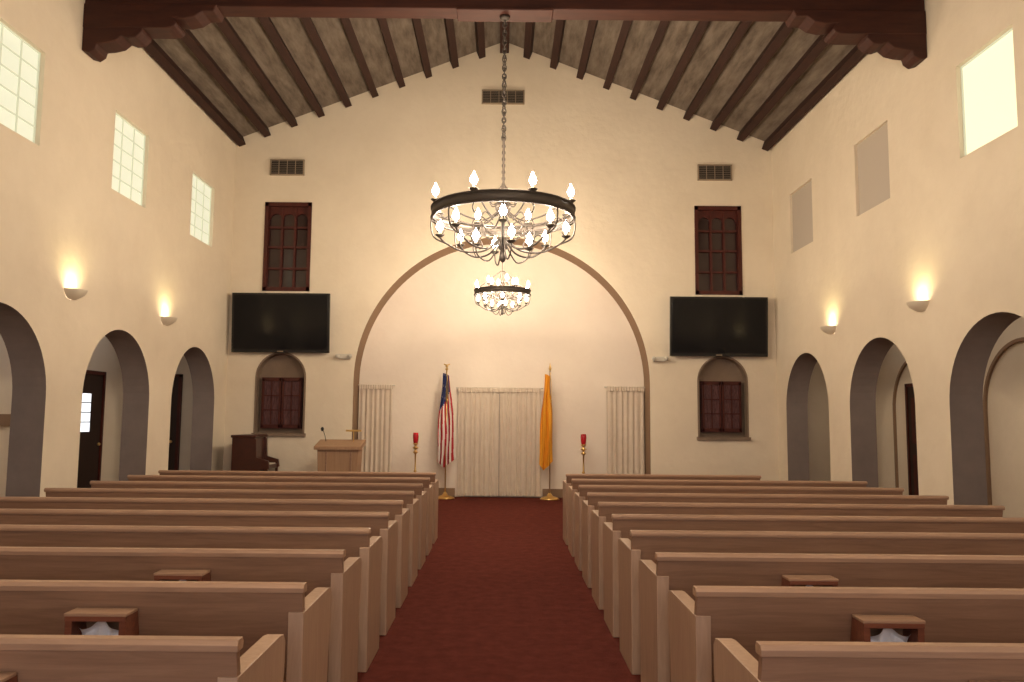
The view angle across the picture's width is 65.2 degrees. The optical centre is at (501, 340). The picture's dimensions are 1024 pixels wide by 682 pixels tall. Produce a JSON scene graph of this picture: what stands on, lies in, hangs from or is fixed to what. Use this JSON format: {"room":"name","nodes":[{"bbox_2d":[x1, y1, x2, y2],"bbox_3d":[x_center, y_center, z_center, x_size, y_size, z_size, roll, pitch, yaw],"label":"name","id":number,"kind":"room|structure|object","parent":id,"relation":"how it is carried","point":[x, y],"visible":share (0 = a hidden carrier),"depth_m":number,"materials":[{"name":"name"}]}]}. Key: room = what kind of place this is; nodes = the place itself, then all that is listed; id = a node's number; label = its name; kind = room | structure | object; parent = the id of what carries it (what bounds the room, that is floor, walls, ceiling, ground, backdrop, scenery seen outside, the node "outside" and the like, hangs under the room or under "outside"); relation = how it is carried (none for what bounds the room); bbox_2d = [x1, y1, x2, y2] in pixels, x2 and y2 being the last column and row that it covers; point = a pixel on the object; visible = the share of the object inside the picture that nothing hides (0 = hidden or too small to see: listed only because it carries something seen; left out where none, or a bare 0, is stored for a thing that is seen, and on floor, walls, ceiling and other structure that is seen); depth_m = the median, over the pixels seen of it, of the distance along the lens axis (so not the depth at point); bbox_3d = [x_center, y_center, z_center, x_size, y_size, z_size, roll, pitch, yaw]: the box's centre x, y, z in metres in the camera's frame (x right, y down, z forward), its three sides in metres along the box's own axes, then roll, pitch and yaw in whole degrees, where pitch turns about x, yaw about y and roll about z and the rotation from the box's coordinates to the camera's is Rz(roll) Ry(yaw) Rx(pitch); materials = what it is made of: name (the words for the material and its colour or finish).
{"room":"church","nodes":[
{"label":"church","id":0,"kind":"room"},
{"bbox_2d":[0,334,122,496],"bbox_3d":[-7.454,0.417,6.132,0.200,3.400,20.300,1,-5,0],"label":"wall","id":1,"kind":"structure","parent":0,"point":[104,358],"depth_m":14.87,"materials":[{"name":"beige paint"}]},
{"bbox_2d":[0,414,10,425],"bbox_3d":[-7.345,1.077,10.841,0.030,0.180,2.800,1,-5,0],"label":"trim","id":2,"kind":"structure","parent":1,"relation":"attached to","point":[4,418],"depth_m":11.81,"materials":[{"name":"brown paint"}]},
{"bbox_2d":[77,370,106,487],"bbox_3d":[-7.305,1.698,14.097,0.118,2.360,1.020,1,-5,0],"label":"door","id":3,"kind":"structure","parent":1,"relation":"in","point":[94,387],"depth_m":14.25,"materials":[{"name":"brown wood"}]},
{"bbox_2d":[0,0,235,496],"bbox_3d":[-5.568,-1.428,6.309,0.400,7.140,20.300,1,-5,0],"label":"wall","id":4,"kind":"structure","parent":0,"point":[63,224],"depth_m":10.72,"materials":[{"name":"beige paint"}]},
{"bbox_2d":[0,21,40,142],"bbox_3d":[-5.433,-2.868,8.796,0.045,1.120,1.060,1,-5,0],"label":"window","id":5,"kind":"structure","parent":4,"relation":"in","point":[19,61],"depth_m":8.97,"materials":[{"name":"beige glass"}]},
{"bbox_2d":[64,288,87,299],"bbox_3d":[-5.276,-0.576,9.965,0.195,0.120,0.332,1,-5,0],"label":"sconce","id":6,"kind":"object","parent":4,"relation":"attached to","point":[71,293],"visible":1,"depth_m":9.88,"materials":[{"name":"beige ceramic"}]},
{"bbox_2d":[111,113,145,205],"bbox_3d":[-5.435,-2.605,11.564,0.045,1.120,1.060,1,-5,0],"label":"window","id":7,"kind":"structure","parent":4,"relation":"in","point":[129,142],"depth_m":11.62,"materials":[{"name":"beige glass"}]},
{"bbox_2d":[160,316,176,325],"bbox_3d":[-5.278,-0.311,12.742,0.195,0.120,0.332,1,-5,0],"label":"sconce","id":8,"kind":"object","parent":4,"relation":"attached to","point":[165,320],"visible":1,"depth_m":12.65,"materials":[{"name":"beige ceramic"}]},
{"bbox_2d":[190,174,211,244],"bbox_3d":[-5.437,-2.342,14.331,0.045,1.120,1.060,1,-5,0],"label":"window","id":9,"kind":"structure","parent":4,"relation":"in","point":[201,192],"depth_m":14.41,"materials":[{"name":"beige glass"}]},
{"bbox_2d":[357,497,640,681],"bbox_3d":[-0.019,2.239,6.116,15.300,0.100,20.600,1,-5,0],"label":"floor","id":10,"kind":"structure","parent":0,"point":[499,595],"depth_m":6.63,"materials":[{"name":"red carpet"}]},
{"bbox_2d":[0,634,284,681],"bbox_3d":[-2.597,1.398,2.740,3.518,0.890,0.675,1,-5,0],"label":"pew","id":11,"kind":"object","parent":10,"relation":"on","point":[23,658],"visible":1,"depth_m":2.54,"materials":[{"name":"brown wood"}]},
{"bbox_2d":[0,580,331,681],"bbox_3d":[-2.598,1.478,3.587,3.518,0.890,0.675,1,-5,0],"label":"pew","id":12,"kind":"object","parent":10,"relation":"on","point":[251,611],"visible":0.68,"depth_m":3.39,"materials":[{"name":"brown wood"}]},
{"bbox_2d":[0,546,361,681],"bbox_3d":[-2.599,1.559,4.433,3.518,0.890,0.675,1,-5,0],"label":"pew","id":13,"kind":"object","parent":10,"relation":"on","point":[316,567],"visible":0.41,"depth_m":4.24,"materials":[{"name":"brown wood"}]},
{"bbox_2d":[0,524,381,671],"bbox_3d":[-2.599,1.643,5.319,3.518,0.890,0.595,1,-5,0],"label":"pew","id":14,"kind":"object","parent":10,"relation":"on","point":[357,542],"visible":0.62,"depth_m":5.08,"materials":[{"name":"brown wood"}]},
{"bbox_2d":[0,509,397,634],"bbox_3d":[-2.600,1.724,6.165,3.518,0.890,0.595,1,-5,0],"label":"pew","id":15,"kind":"object","parent":10,"relation":"on","point":[379,524],"visible":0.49,"depth_m":5.92,"materials":[{"name":"brown wood"}]},
{"bbox_2d":[0,497,409,607],"bbox_3d":[-2.601,1.804,7.011,3.518,0.890,0.595,1,-5,0],"label":"pew","id":16,"kind":"object","parent":10,"relation":"on","point":[394,507],"visible":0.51,"depth_m":6.77,"materials":[{"name":"brown wood"}]},
{"bbox_2d":[44,488,418,585],"bbox_3d":[-2.602,1.885,7.857,3.518,0.890,0.595,1,-5,0],"label":"pew","id":17,"kind":"object","parent":10,"relation":"on","point":[412,504],"visible":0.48,"depth_m":7.62,"materials":[{"name":"brown wood"}]},
{"bbox_2d":[231,434,279,470],"bbox_3d":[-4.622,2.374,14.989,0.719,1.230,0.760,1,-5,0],"label":"upright piano","id":18,"kind":"object","parent":10,"relation":"on","point":[249,451],"visible":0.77,"depth_m":14.67,"materials":[{"name":"brown wood"}]},
{"bbox_2d":[90,481,426,568],"bbox_3d":[-2.602,1.965,8.704,3.518,0.890,0.595,1,-5,0],"label":"pew","id":19,"kind":"object","parent":10,"relation":"on","point":[419,494],"visible":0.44,"depth_m":8.46,"materials":[{"name":"brown wood"}]},
{"bbox_2d":[127,475,432,554],"bbox_3d":[-2.603,2.045,9.550,3.518,0.890,0.595,1,-5,0],"label":"pew","id":20,"kind":"object","parent":10,"relation":"on","point":[190,478],"visible":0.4,"depth_m":9.31,"materials":[{"name":"brown wood"}]},
{"bbox_2d":[158,470,438,543],"bbox_3d":[-2.604,2.126,10.396,3.518,0.890,0.595,1,-5,0],"label":"pew","id":21,"kind":"object","parent":10,"relation":"on","point":[435,482],"visible":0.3,"depth_m":10.15,"materials":[{"name":"brown wood"}]},
{"bbox_2d":[314,427,365,471],"bbox_3d":[-2.950,2.264,14.549,0.840,1.394,0.560,1,-5,0],"label":"pulpit","id":22,"kind":"object","parent":10,"relation":"on","point":[333,455],"visible":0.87,"depth_m":14.34,"materials":[{"name":"brown wood"}]},
{"bbox_2d":[413,433,418,471],"bbox_3d":[-1.701,2.441,15.688,0.340,1.280,0.340,1,-5,0],"label":"candle stand","id":23,"kind":"object","parent":10,"relation":"on","point":[415,435],"visible":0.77,"depth_m":15.69,"materials":[{"name":"gold metal"}]},
{"bbox_2d":[438,364,455,499],"bbox_3d":[-1.098,1.767,15.783,0.395,2.651,0.380,1,-5,0],"label":"flag","id":24,"kind":"object","parent":10,"relation":"on","point":[446,451],"visible":1,"depth_m":15.76,"materials":[{"name":"multicoloured fabric"}]},
{"bbox_2d":[539,364,558,500],"bbox_3d":[0.935,1.765,15.785,0.400,2.690,0.380,1,-5,0],"label":"state flag","id":25,"kind":"object","parent":10,"relation":"on","point":[546,457],"visible":1,"depth_m":15.75,"materials":[{"name":"fabric"}]},
{"bbox_2d":[580,434,586,473],"bbox_3d":[1.599,2.470,15.688,0.340,1.280,0.340,1,-5,0],"label":"candle stand","id":26,"kind":"object","parent":10,"relation":"on","point":[583,436],"visible":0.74,"depth_m":15.69,"materials":[{"name":"gold metal"}]},
{"bbox_2d":[563,474,760,544],"bbox_3d":[2.046,2.166,10.396,2.478,0.890,0.595,1,-5,0],"label":"pew","id":27,"kind":"object","parent":10,"relation":"on","point":[569,477],"visible":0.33,"depth_m":10.15,"materials":[{"name":"brown wood"}]},
{"bbox_2d":[568,479,867,556],"bbox_3d":[2.527,2.090,9.550,3.438,0.890,0.595,1,-5,0],"label":"pew","id":28,"kind":"object","parent":10,"relation":"on","point":[574,488],"visible":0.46,"depth_m":9.31,"materials":[{"name":"brown wood"}]},
{"bbox_2d":[574,485,903,570],"bbox_3d":[2.528,2.010,8.704,3.438,0.890,0.595,1,-5,0],"label":"pew","id":29,"kind":"object","parent":10,"relation":"on","point":[579,496],"visible":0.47,"depth_m":8.46,"materials":[{"name":"brown wood"}]},
{"bbox_2d":[582,492,948,587],"bbox_3d":[2.528,1.929,7.857,3.438,0.890,0.595,1,-5,0],"label":"pew","id":30,"kind":"object","parent":10,"relation":"on","point":[591,504],"visible":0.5,"depth_m":7.62,"materials":[{"name":"brown wood"}]},
{"bbox_2d":[591,502,1004,609],"bbox_3d":[2.529,1.849,7.011,3.438,0.890,0.595,1,-5,0],"label":"pew","id":31,"kind":"object","parent":10,"relation":"on","point":[606,509],"visible":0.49,"depth_m":6.77,"materials":[{"name":"brown wood"}]},
{"bbox_2d":[603,514,1023,636],"bbox_3d":[2.530,1.768,6.165,3.438,0.890,0.595,1,-5,0],"label":"pew","id":32,"kind":"object","parent":10,"relation":"on","point":[621,525],"visible":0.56,"depth_m":5.93,"materials":[{"name":"brown wood"}]},
{"bbox_2d":[618,530,1023,674],"bbox_3d":[2.530,1.688,5.319,3.438,0.890,0.595,1,-5,0],"label":"pew","id":33,"kind":"object","parent":10,"relation":"on","point":[643,544],"visible":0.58,"depth_m":5.08,"materials":[{"name":"brown wood"}]},
{"bbox_2d":[639,552,1023,681],"bbox_3d":[2.531,1.604,4.433,3.438,0.890,0.675,1,-5,0],"label":"pew","id":34,"kind":"object","parent":10,"relation":"on","point":[681,571],"visible":0.45,"depth_m":4.24,"materials":[{"name":"brown wood"}]},
{"bbox_2d":[668,586,1023,681],"bbox_3d":[2.532,1.523,3.587,3.438,0.890,0.675,1,-5,0],"label":"pew","id":35,"kind":"object","parent":10,"relation":"on","point":[747,615],"visible":0.65,"depth_m":3.39,"materials":[{"name":"brown wood"}]},
{"bbox_2d":[713,638,1023,681],"bbox_3d":[2.533,1.443,2.740,3.438,0.890,0.675,1,-5,0],"label":"pew","id":36,"kind":"object","parent":10,"relation":"on","point":[779,661],"visible":1,"depth_m":2.54,"materials":[{"name":"brown wood"}]},
{"bbox_2d":[223,43,778,480],"bbox_3d":[0.013,-1.485,16.188,10.760,9.220,0.650,1,-5,0],"label":"wall","id":37,"kind":"structure","parent":0,"point":[373,166],"depth_m":15.99,"materials":[{"name":"beige paint"}]},
{"bbox_2d":[251,353,305,436],"bbox_3d":[-4.329,1.009,15.716,1.040,1.710,0.290,1,-5,0],"label":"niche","id":38,"kind":"structure","parent":37,"relation":"in","point":[283,377],"depth_m":15.71,"materials":[{"name":"beige paint"}]},
{"bbox_2d":[231,293,329,352],"bbox_3d":[-4.307,-0.350,15.633,1.900,1.161,0.231,1,-5,0],"label":"television","id":39,"kind":"object","parent":37,"relation":"attached to","point":[261,322],"visible":1,"depth_m":15.56,"materials":[{"name":"black"}]},
{"bbox_2d":[262,202,311,290],"bbox_3d":[-4.264,-1.871,15.955,0.930,1.790,0.160,1,-5,0],"label":"window","id":40,"kind":"structure","parent":37,"relation":"in","point":[287,227],"depth_m":15.96,"materials":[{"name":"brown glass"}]},
{"bbox_2d":[270,159,304,175],"bbox_3d":[-4.300,-3.477,16.025,0.684,0.324,0.045,1,-5,0],"label":"air vent","id":41,"kind":"object","parent":37,"relation":"in","point":[278,167],"visible":1,"depth_m":16.02,"materials":[{"name":"grey"}]},
{"bbox_2d":[335,354,351,358],"bbox_3d":[-3.083,0.297,15.621,0.324,0.092,0.134,1,-5,0],"label":"emergency light","id":42,"kind":"object","parent":37,"relation":"attached to","point":[339,356],"visible":1,"depth_m":15.61,"materials":[{"name":"beige plastic"}]},
{"bbox_2d":[358,384,394,471],"bbox_3d":[-2.557,1.976,16.077,0.760,2.204,0.061,1,-5,0],"label":"panel","id":43,"kind":"object","parent":37,"relation":"attached to","point":[375,400],"visible":0.77,"depth_m":16.11,"materials":[{"name":"beige fabric"}]},
{"bbox_2d":[456,387,542,495],"bbox_3d":[-0.058,2.017,16.071,1.760,2.164,0.069,1,-5,0],"label":"door curtain","id":44,"kind":"object","parent":37,"relation":"attached to","point":[498,452],"visible":1,"depth_m":16.08,"materials":[{"name":"beige fabric"}]},
{"bbox_2d":[482,90,524,104],"bbox_3d":[0.023,-4.927,16.166,0.864,0.294,0.045,1,-5,0],"label":"air vent","id":45,"kind":"object","parent":37,"relation":"in","point":[489,97],"visible":0.87,"depth_m":16.15,"materials":[{"name":"grey"}]},
{"bbox_2d":[604,386,644,473],"bbox_3d":[2.482,2.020,16.077,0.840,2.204,0.061,1,-5,0],"label":"panel","id":46,"kind":"object","parent":37,"relation":"attached to","point":[625,405],"visible":0.87,"depth_m":16.10,"materials":[{"name":"beige fabric"}]},
{"bbox_2d":[652,356,668,361],"bbox_3d":[3.077,0.351,15.621,0.324,0.092,0.134,1,-5,0],"label":"emergency light","id":47,"kind":"object","parent":37,"relation":"attached to","point":[655,359],"visible":1,"depth_m":15.61,"materials":[{"name":"beige plastic"}]},
{"bbox_2d":[697,164,731,180],"bbox_3d":[4.260,-3.372,16.022,0.684,0.324,0.045,1,-5,0],"label":"air vent","id":48,"kind":"object","parent":37,"relation":"in","point":[705,172],"visible":1,"depth_m":16.01,"materials":[{"name":"grey"}]},
{"bbox_2d":[694,206,742,294],"bbox_3d":[4.296,-1.796,15.955,0.930,1.790,0.160,1,-5,0],"label":"window","id":49,"kind":"structure","parent":37,"relation":"in","point":[718,232],"depth_m":15.96,"materials":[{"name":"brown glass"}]},
{"bbox_2d":[670,296,767,356],"bbox_3d":[4.223,-0.275,15.633,1.900,1.161,0.231,1,-5,0],"label":"television","id":50,"kind":"object","parent":37,"relation":"attached to","point":[699,326],"visible":1,"depth_m":15.55,"materials":[{"name":"black"}]},
{"bbox_2d":[697,356,750,439],"bbox_3d":[4.311,1.085,15.716,1.040,1.710,0.290,1,-5,0],"label":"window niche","id":51,"kind":"structure","parent":37,"relation":"in","point":[719,380],"depth_m":15.71,"materials":[{"name":"beige paint"}]},
{"bbox_2d":[176,245,830,496],"bbox_3d":[0.013,-1.544,16.621,15.100,9.420,0.200,1,-5,0],"label":"wall","id":52,"kind":"structure","parent":0,"point":[571,323],"depth_m":16.34,"materials":[{"name":"paint"}]},
{"bbox_2d":[168,374,182,469],"bbox_3d":[-6.932,1.870,16.135,0.850,2.410,0.108,1,-5,0],"label":"door","id":53,"kind":"structure","parent":52,"relation":"in","point":[176,399],"depth_m":16.15,"materials":[{"name":"brown wood"}]},
{"bbox_2d":[438,488,562,497],"bbox_3d":[-0.027,3.049,16.069,5.800,0.170,0.030,1,-5,0],"label":"baseboard","id":54,"kind":"structure","parent":52,"relation":"attached to","point":[558,493],"depth_m":16.06,"materials":[{"name":"brown paint"}]},
{"bbox_2d":[82,0,926,68],"bbox_3d":[0.044,-5.029,10.453,10.760,2.847,0.320,0,-5,0],"label":"ceiling beam","id":55,"kind":"structure","parent":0,"point":[893,29],"depth_m":10.25,"materials":[{"name":"brown wood"}]},
{"bbox_2d":[430,15,575,265],"bbox_3d":[0.023,-2.589,10.221,1.841,3.230,1.841,1,-5,0],"label":"chandelier","id":56,"kind":"object","parent":55,"relation":"hanging from","point":[503,196],"visible":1,"depth_m":10.00,"materials":[{"name":"grey metal"}]},
{"bbox_2d":[154,17,855,140],"bbox_3d":[0.052,-5.921,6.741,11.760,2.415,20.700,1,-5,0],"label":"ceiling","id":57,"kind":"structure","parent":0,"point":[677,34],"depth_m":14.40,"materials":[{"name":"brown wood"}]},
{"bbox_2d":[474,23,530,315],"bbox_3d":[0.028,-3.245,13.970,0.982,5.634,0.982,1,-5,-4],"label":"chandelier","id":58,"kind":"object","parent":57,"relation":"hanging from","point":[479,292],"visible":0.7,"depth_m":13.67,"materials":[{"name":"grey metal"}]},
{"bbox_2d":[143,17,864,150],"bbox_3d":[0.051,-5.902,6.412,10.760,2.236,19.650,0,-5,0],"label":"beams","id":59,"kind":"structure","parent":57,"relation":"attached to","point":[189,39],"depth_m":14.13,"materials":[{"name":"brown wood"}]},
{"bbox_2d":[771,0,1023,504],"bbox_3d":[5.592,-1.330,6.309,0.400,7.140,20.300,1,-5,0],"label":"wall","id":60,"kind":"structure","parent":0,"point":[949,232],"depth_m":10.56,"materials":[{"name":"beige paint"}]},
{"bbox_2d":[792,181,812,251],"bbox_3d":[5.460,-2.235,14.451,0.030,1.120,1.060,1,-5,0],"label":"window","id":61,"kind":"structure","parent":60,"relation":"in","point":[801,199],"depth_m":14.49,"materials":[{"name":"beige"}]},
{"bbox_2d":[820,326,836,333],"bbox_3d":[5.282,-0.173,13.019,0.195,0.120,0.332,1,-5,0],"label":"sconce","id":62,"kind":"object","parent":60,"relation":"attached to","point":[827,329],"visible":1,"depth_m":12.93,"materials":[{"name":"beige ceramic"}]},
{"bbox_2d":[857,123,889,214],"bbox_3d":[5.462,-2.496,11.703,0.030,1.120,1.060,1,-5,0],"label":"window","id":63,"kind":"structure","parent":60,"relation":"in","point":[872,152],"depth_m":11.72,"materials":[{"name":"beige"}]},
{"bbox_2d":[906,300,928,311],"bbox_3d":[5.285,-0.438,10.232,0.195,0.120,0.332,1,-5,0],"label":"sconce","id":64,"kind":"object","parent":60,"relation":"attached to","point":[918,306],"visible":1,"depth_m":10.14,"materials":[{"name":"beige ceramic"}]},
{"bbox_2d":[960,28,1017,154],"bbox_3d":[5.482,-2.757,8.956,0.045,1.120,1.060,1,-5,0],"label":"window","id":65,"kind":"structure","parent":60,"relation":"in","point":[988,85],"depth_m":8.97,"materials":[{"name":"white glass"}]},
{"bbox_2d":[876,317,1023,516],"bbox_3d":[7.446,0.547,6.132,0.200,3.400,20.300,1,-5,0],"label":"wall","id":66,"kind":"structure","parent":0,"point":[1006,386],"depth_m":11.86,"materials":[{"name":"beige paint"}]},
{"bbox_2d":[892,361,906,487],"bbox_3d":[7.316,1.600,13.937,0.040,2.780,1.960,1,-5,0],"label":"trim","id":67,"kind":"structure","parent":66,"relation":"attached to","point":[904,365],"depth_m":14.84,"materials":[{"name":"brown paint"}]},
{"bbox_2d":[904,383,918,494],"bbox_3d":[7.274,1.853,13.858,0.118,2.260,0.990,1,-5,0],"label":"door","id":68,"kind":"structure","parent":66,"relation":"in","point":[912,462],"depth_m":14.22,"materials":[{"name":"brown wood"}]},
{"bbox_2d":[983,337,1023,504],"bbox_3d":[7.319,1.333,11.130,0.040,2.780,1.960,1,-5,0],"label":"trim","id":69,"kind":"structure","parent":66,"relation":"attached to","point":[1003,349],"depth_m":12.02,"materials":[{"name":"brown paint"}]}
]}

